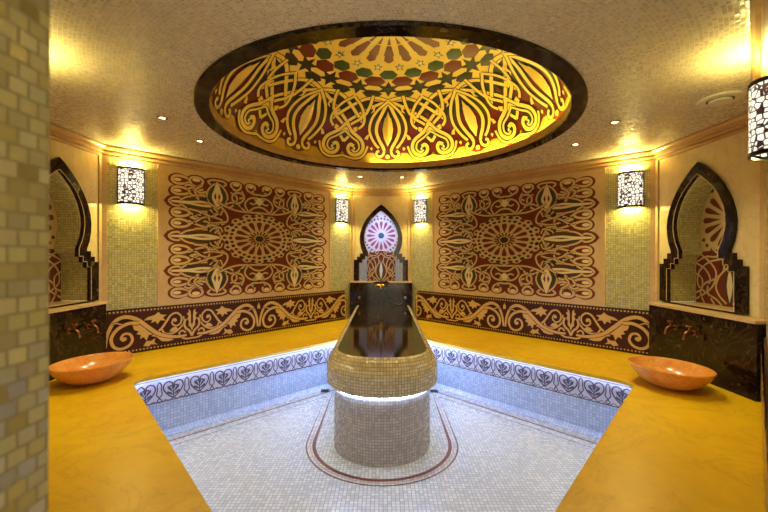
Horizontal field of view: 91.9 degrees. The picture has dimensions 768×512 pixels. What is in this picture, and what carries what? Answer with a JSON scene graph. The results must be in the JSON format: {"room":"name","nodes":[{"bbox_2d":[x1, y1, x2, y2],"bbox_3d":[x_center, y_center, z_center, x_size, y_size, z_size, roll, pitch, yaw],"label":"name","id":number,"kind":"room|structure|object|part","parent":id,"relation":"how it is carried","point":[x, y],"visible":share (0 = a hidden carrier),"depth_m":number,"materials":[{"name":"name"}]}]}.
{"room":"spa","nodes":[
{"label":"spa","id":0,"kind":"room"},
{"bbox_2d":[0,0,49,511],"bbox_3d":[-0.851,0.234,0.102,0.700,2.585,0.905,0,0,0],"label":"wall","id":1,"kind":"structure","parent":0,"point":[24,24],"depth_m":0.52,"materials":[{"name":"beige tile"}]},
{"bbox_2d":[49,139,97,308],"bbox_3d":[-2.731,0.228,3.100,0.001,2.585,0.960,0,0,0],"label":"wall","id":2,"kind":"structure","parent":0,"point":[83,165],"depth_m":3.41,"materials":[{"name":"beige paint"}]},
{"bbox_2d":[49,157,98,306],"bbox_3d":[-2.849,-0.192,3.090,0.301,1.255,0.860,0,0,0],"label":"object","id":3,"kind":"object","parent":2,"relation":"attached to","point":[73,273],"visible":0.33,"depth_m":3.38,"materials":[{"name":"tile"}]},
{"bbox_3d":[-2.861,0.427,3.090,0.260,0.015,0.710,0,0,0],"label":"sill","id":4,"kind":"part","parent":3,"relation":"part of","materials":[{"name":"beige stone"}]},
{"bbox_2d":[49,301,106,380],"bbox_3d":[-2.671,0.712,3.070,0.102,0.557,0.900,0,0,0],"label":"backsplash","id":5,"kind":"structure","parent":2,"relation":"attached to","point":[62,345],"depth_m":3.18,"materials":[{"name":"brown stone"}]},
{"bbox_2d":[66,324,81,338],"bbox_3d":[-2.579,0.633,3.100,0.107,0.123,0.062,0,0,0],"label":"tap","id":6,"kind":"object","parent":5,"relation":"attached to","point":[69,330],"visible":1,"depth_m":3.09,"materials":[{"name":"brown metal"}]},
{"bbox_3d":[-2.575,0.653,3.100,0.100,0.083,0.030,0,0,0],"label":"spout","id":7,"kind":"part","parent":6,"relation":"part of","materials":[{"name":"gold metal"}]},
{"bbox_2d":[85,319,99,333],"bbox_3d":[-2.579,0.633,3.300,0.107,0.123,0.062,0,0,0],"label":"tap","id":8,"kind":"object","parent":5,"relation":"attached to","point":[88,326],"visible":1,"depth_m":3.29,"materials":[{"name":"brown metal"}]},
{"bbox_3d":[-2.575,0.653,3.300,0.100,0.083,0.030,0,0,0],"label":"spout","id":9,"kind":"part","parent":8,"relation":"part of","materials":[{"name":"gold metal"}]},
{"bbox_2d":[107,158,350,318],"bbox_3d":[-1.616,0.217,4.755,0.001,2.615,3.240,0,0,43],"label":"wall","id":10,"kind":"structure","parent":0,"point":[131,229],"depth_m":3.81,"materials":[{"name":"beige tile"}]},
{"bbox_2d":[117,166,144,205],"bbox_3d":[-2.527,-0.697,3.729,0.084,0.370,0.234,0,0,43],"label":"wall sconce","id":11,"kind":"object","parent":10,"relation":"attached to","point":[130,180],"visible":1,"depth_m":3.69,"materials":[{"name":"white glass"}]},
{"bbox_2d":[106,290,346,352],"bbox_3d":[-1.657,0.767,4.692,0.028,0.455,3.108,0,0,43],"label":"frieze","id":12,"kind":"object","parent":10,"relation":"attached to","point":[133,330],"visible":0.85,"depth_m":4.34,"materials":[{"name":"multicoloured tile"}]},
{"bbox_2d":[157,164,330,305],"bbox_3d":[-1.594,-0.212,4.753,0.030,1.502,2.305,0,0,43],"label":"mosaic","id":13,"kind":"object","parent":10,"relation":"attached to","point":[220,237],"visible":1,"depth_m":4.53,"materials":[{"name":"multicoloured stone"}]},
{"bbox_3d":[-2.381,-0.214,3.928,0.010,1.502,0.025,0,0,43],"label":"edge moulding","id":14,"kind":"part","parent":13,"relation":"part of","materials":[{"name":"beige stone"}]},
{"bbox_3d":[-0.812,-0.209,5.582,0.010,1.502,0.025,0,0,43],"label":"edge moulding","id":15,"kind":"part","parent":13,"relation":"part of","materials":[{"name":"beige stone"}]},
{"bbox_2d":[336,198,347,222],"bbox_3d":[-0.628,-0.690,5.730,0.084,0.370,0.234,0,0,44],"label":"wall sconce","id":16,"kind":"object","parent":10,"relation":"attached to","point":[341,203],"visible":1,"depth_m":5.68,"materials":[{"name":"white glass"}]},
{"bbox_2d":[355,196,407,259],"bbox_3d":[-0.046,0.237,5.930,0.910,2.585,0.001,0,0,0],"label":"wall","id":17,"kind":"structure","parent":0,"point":[397,206],"depth_m":5.93,"materials":[{"name":"beige paint"}]},
{"bbox_2d":[354,205,407,280],"bbox_3d":[-0.047,-0.183,6.050,0.860,1.255,0.301,0,0,0],"label":"arched niche","id":18,"kind":"object","parent":17,"relation":"attached to","point":[380,234],"visible":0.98,"depth_m":6.18,"materials":[{"name":"tile"}]},
{"bbox_3d":[-0.047,-0.165,6.195,0.740,1.210,0.010,0,0,0],"label":"panel","id":19,"kind":"part","parent":18,"relation":"part of","materials":[{"name":"tile"}]},
{"bbox_2d":[166,387,599,511],"bbox_3d":[-0.005,1.530,2.550,7.200,0.001,8.100,0,0,0],"label":"floor","id":20,"kind":"structure","parent":0,"point":[262,464],"depth_m":2.71,"materials":[{"name":"white tile"}]},
{"bbox_2d":[327,305,436,466],"bbox_3d":[-0.016,1.154,4.220,0.904,0.752,3.180,0,0,0],"label":"massage table","id":21,"kind":"object","parent":20,"relation":"on","point":[382,366],"visible":1,"depth_m":2.76,"materials":[{"name":"beige tile"}]},
{"bbox_2d":[170,390,597,485],"bbox_3d":[0.002,1.528,2.817,2.834,0.001,2.865,0,0,-44],"label":"inlay","id":22,"kind":"object","parent":20,"relation":"on","point":[445,458],"visible":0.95,"depth_m":2.97,"materials":[{"name":"red tile"}]},
{"bbox_2d":[48,319,767,511],"bbox_3d":[0.024,1.265,3.148,4.597,0.530,4.562,0,0,43],"label":"bench","id":23,"kind":"object","parent":20,"relation":"on","point":[658,449],"visible":0.95,"depth_m":2.52,"materials":[{"name":"stone"}]},
{"bbox_2d":[49,352,133,385],"bbox_3d":[-2.293,0.910,2.930,0.495,0.163,0.555,0,0,0],"label":"basin","id":24,"kind":"object","parent":23,"relation":"on","point":[90,369],"visible":0.97,"depth_m":2.89,"materials":[{"name":"orange stone"}]},
{"bbox_3d":[0.004,1.512,2.826,3.067,0.033,3.096,0,0,-44],"label":"cove skirting","id":25,"kind":"part","parent":23,"relation":"part of","materials":[{"name":"tile"}]},
{"bbox_2d":[628,356,716,390],"bbox_3d":[2.197,0.926,2.860,0.495,0.163,0.555,0,0,0],"label":"basin","id":26,"kind":"object","parent":23,"relation":"on","point":[667,373],"visible":1,"depth_m":2.83,"materials":[{"name":"orange stone"}]},
{"bbox_2d":[50,0,751,188],"bbox_3d":[0.004,-1.080,3.050,5.869,0.050,5.869,0,0,45],"label":"ceiling","id":27,"kind":"structure","parent":0,"point":[117,66],"depth_m":2.00,"materials":[{"name":"beige tile"}]},
{"bbox_2d":[157,116,167,119],"bbox_3d":[-1.706,-1.058,2.860,0.076,0.007,0.076,0,0,0],"label":"recessed light","id":28,"kind":"object","parent":27,"relation":"in","point":[158,117],"visible":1,"depth_m":2.86,"materials":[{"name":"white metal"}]},
{"bbox_2d":[193,20,587,171],"bbox_3d":[0.045,-1.484,3.140,2.950,0.894,2.950,0,0,0],"label":"dome","id":29,"kind":"object","parent":27,"relation":"in","point":[374,95],"visible":0.75,"depth_m":3.62,"materials":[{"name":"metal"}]},
{"bbox_2d":[609,120,620,123],"bbox_3d":[1.814,-1.045,2.920,0.076,0.007,0.076,0,0,0],"label":"recessed light","id":30,"kind":"object","parent":27,"relation":"in","point":[615,121],"visible":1,"depth_m":2.91,"materials":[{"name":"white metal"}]},
{"bbox_2d":[696,90,745,106],"bbox_3d":[2.244,-1.034,2.480,0.250,0.026,0.250,0,0,0],"label":"ceiling speaker","id":31,"kind":"object","parent":27,"relation":"attached to","point":[722,98],"visible":1,"depth_m":2.45,"materials":[{"name":"white plastic"}]},
{"bbox_2d":[412,163,649,318],"bbox_3d":[1.559,0.228,4.815,3.204,2.615,0.001,0,0,44],"label":"wall","id":32,"kind":"structure","parent":0,"point":[627,229],"depth_m":3.92,"materials":[{"name":"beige tile"}]},
{"bbox_2d":[350,281,411,316],"bbox_3d":[-0.048,0.702,5.867,0.970,0.595,0.117,0,0,0],"label":"backsplash","id":33,"kind":"structure","parent":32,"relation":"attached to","point":[369,295],"depth_m":5.82,"materials":[{"name":"black stone"}]},
{"bbox_2d":[372,284,389,289],"bbox_3d":[-0.047,0.486,5.746,0.280,0.084,0.148,0,0,0],"label":"shower mixer","id":34,"kind":"object","parent":33,"relation":"attached to","point":[373,285],"visible":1,"depth_m":5.76,"materials":[{"name":"gold metal"}]},
{"bbox_2d":[373,281,401,304],"bbox_3d":[0.053,0.578,5.770,0.466,0.377,0.072,0,0,0],"label":"shower","id":35,"kind":"object","parent":33,"relation":"attached to","point":[384,282],"visible":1,"depth_m":5.76,"materials":[{"name":"black metal"}]},
{"bbox_2d":[414,198,426,223],"bbox_3d":[0.544,-0.686,5.742,0.234,0.370,0.084,0,0,44],"label":"wall sconce","id":36,"kind":"object","parent":32,"relation":"attached to","point":[420,205],"visible":1,"depth_m":5.69,"materials":[{"name":"white glass"}]},
{"bbox_2d":[98,155,766,319],"bbox_3d":[-0.009,-0.205,4.258,5.440,1.500,3.344,0,0,0],"label":"trim","id":37,"kind":"structure","parent":32,"relation":"attached to","point":[102,161],"depth_m":3.60,"materials":[{"name":"beige stone"}]},
{"bbox_2d":[432,167,605,306],"bbox_3d":[1.554,-0.201,4.800,2.305,1.502,0.030,0,0,44],"label":"mosaic","id":38,"kind":"object","parent":32,"relation":"attached to","point":[544,238],"visible":1,"depth_m":4.61,"materials":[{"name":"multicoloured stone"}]},
{"bbox_3d":[0.737,-0.203,5.595,0.025,1.502,0.010,0,0,44],"label":"edge moulding","id":39,"kind":"part","parent":38,"relation":"part of","materials":[{"name":"beige stone"}]},
{"bbox_3d":[2.374,-0.198,4.008,0.025,1.502,0.010,0,0,44],"label":"edge moulding","id":40,"kind":"part","parent":38,"relation":"part of","materials":[{"name":"beige stone"}]},
{"bbox_2d":[415,290,648,355],"bbox_3d":[1.597,0.778,4.757,3.065,0.455,0.028,0,0,44],"label":"frieze","id":41,"kind":"object","parent":32,"relation":"attached to","point":[609,328],"visible":0.98,"depth_m":4.44,"materials":[{"name":"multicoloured tile"}]},
{"bbox_2d":[617,170,643,208],"bbox_3d":[2.526,-0.679,3.821,0.234,0.370,0.084,0,0,44],"label":"wall sconce","id":42,"kind":"object","parent":32,"relation":"attached to","point":[630,184],"visible":1,"depth_m":3.78,"materials":[{"name":"white glass"}]},
{"bbox_2d":[659,130,759,317],"bbox_3d":[2.709,0.247,3.167,0.001,2.585,1.065,0,0,0],"label":"wall","id":43,"kind":"structure","parent":0,"point":[727,157],"depth_m":2.87,"materials":[{"name":"beige paint"}]},
{"bbox_2d":[659,162,748,314],"bbox_3d":[2.830,-0.173,3.185,0.301,1.255,0.860,0,0,0],"label":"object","id":44,"kind":"object","parent":43,"relation":"attached to","point":[701,269],"visible":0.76,"depth_m":3.38,"materials":[{"name":"stone"}]},
{"bbox_3d":[2.976,-0.155,3.185,0.010,1.210,0.740,0,0,0],"label":"panel","id":45,"kind":"part","parent":44,"relation":"part of","materials":[{"name":"beige tile"}]},
{"bbox_3d":[2.838,0.447,3.185,0.260,0.015,0.710,0,0,0],"label":"sill","id":46,"kind":"part","parent":44,"relation":"part of","materials":[{"name":"beige stone"}]},
{"bbox_2d":[766,161,767,345],"bbox_3d":[1.684,0.228,1.610,0.001,2.615,2.899,0,0,45],"label":"wall","id":47,"kind":"structure","parent":0,"point":[767,161],"depth_m":2.39,"materials":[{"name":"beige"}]},
{"bbox_2d":[50,0,767,195],"bbox_3d":[0.032,-1.000,3.148,4.596,0.110,4.562,0,0,43],"label":"crown molding","id":48,"kind":"structure","parent":47,"relation":"attached to","point":[758,9],"depth_m":3.83,"materials":[{"name":"beige paint"}]},
{"bbox_2d":[648,302,765,401],"bbox_3d":[2.627,0.731,3.080,0.142,0.557,1.040,0,0,0],"label":"backsplash","id":49,"kind":"structure","parent":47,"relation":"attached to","point":[730,345],"depth_m":2.86,"materials":[{"name":"brown stone"}]},
{"bbox_2d":[663,320,677,334],"bbox_3d":[2.514,0.636,3.270,0.107,0.123,0.062,0,0,0],"label":"tap","id":50,"kind":"object","parent":49,"relation":"attached to","point":[675,327],"visible":1,"depth_m":3.26,"materials":[{"name":"brown metal"}]},
{"bbox_3d":[2.511,0.656,3.270,0.100,0.083,0.030,0,0,0],"label":"spout","id":51,"kind":"part","parent":50,"relation":"part of","materials":[{"name":"gold metal"}]},
{"bbox_2d":[682,325,696,339],"bbox_3d":[2.514,0.641,3.070,0.107,0.123,0.062,0,0,0],"label":"tap","id":52,"kind":"object","parent":49,"relation":"attached to","point":[693,332],"visible":1,"depth_m":3.06,"materials":[{"name":"brown metal"}]},
{"bbox_3d":[2.511,0.661,3.070,0.100,0.083,0.030,0,0,0],"label":"spout","id":53,"kind":"part","parent":52,"relation":"part of","materials":[{"name":"gold metal"}]},
{"bbox_2d":[747,75,767,160],"bbox_3d":[1.904,-0.681,1.888,0.234,0.370,0.084,0,0,-45],"label":"wall sconce","id":54,"kind":"object","parent":47,"relation":"attached to","point":[757,90],"visible":1,"depth_m":1.83,"materials":[{"name":"white glass"}]},
{"bbox_2d":[761,337,767,511],"bbox_3d":[1.628,0.778,1.575,2.720,0.455,0.026,0,0,-45],"label":"frieze","id":55,"kind":"object","parent":47,"relation":"attached to","point":[765,339],"visible":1,"depth_m":1.96,"materials":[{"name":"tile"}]}
]}

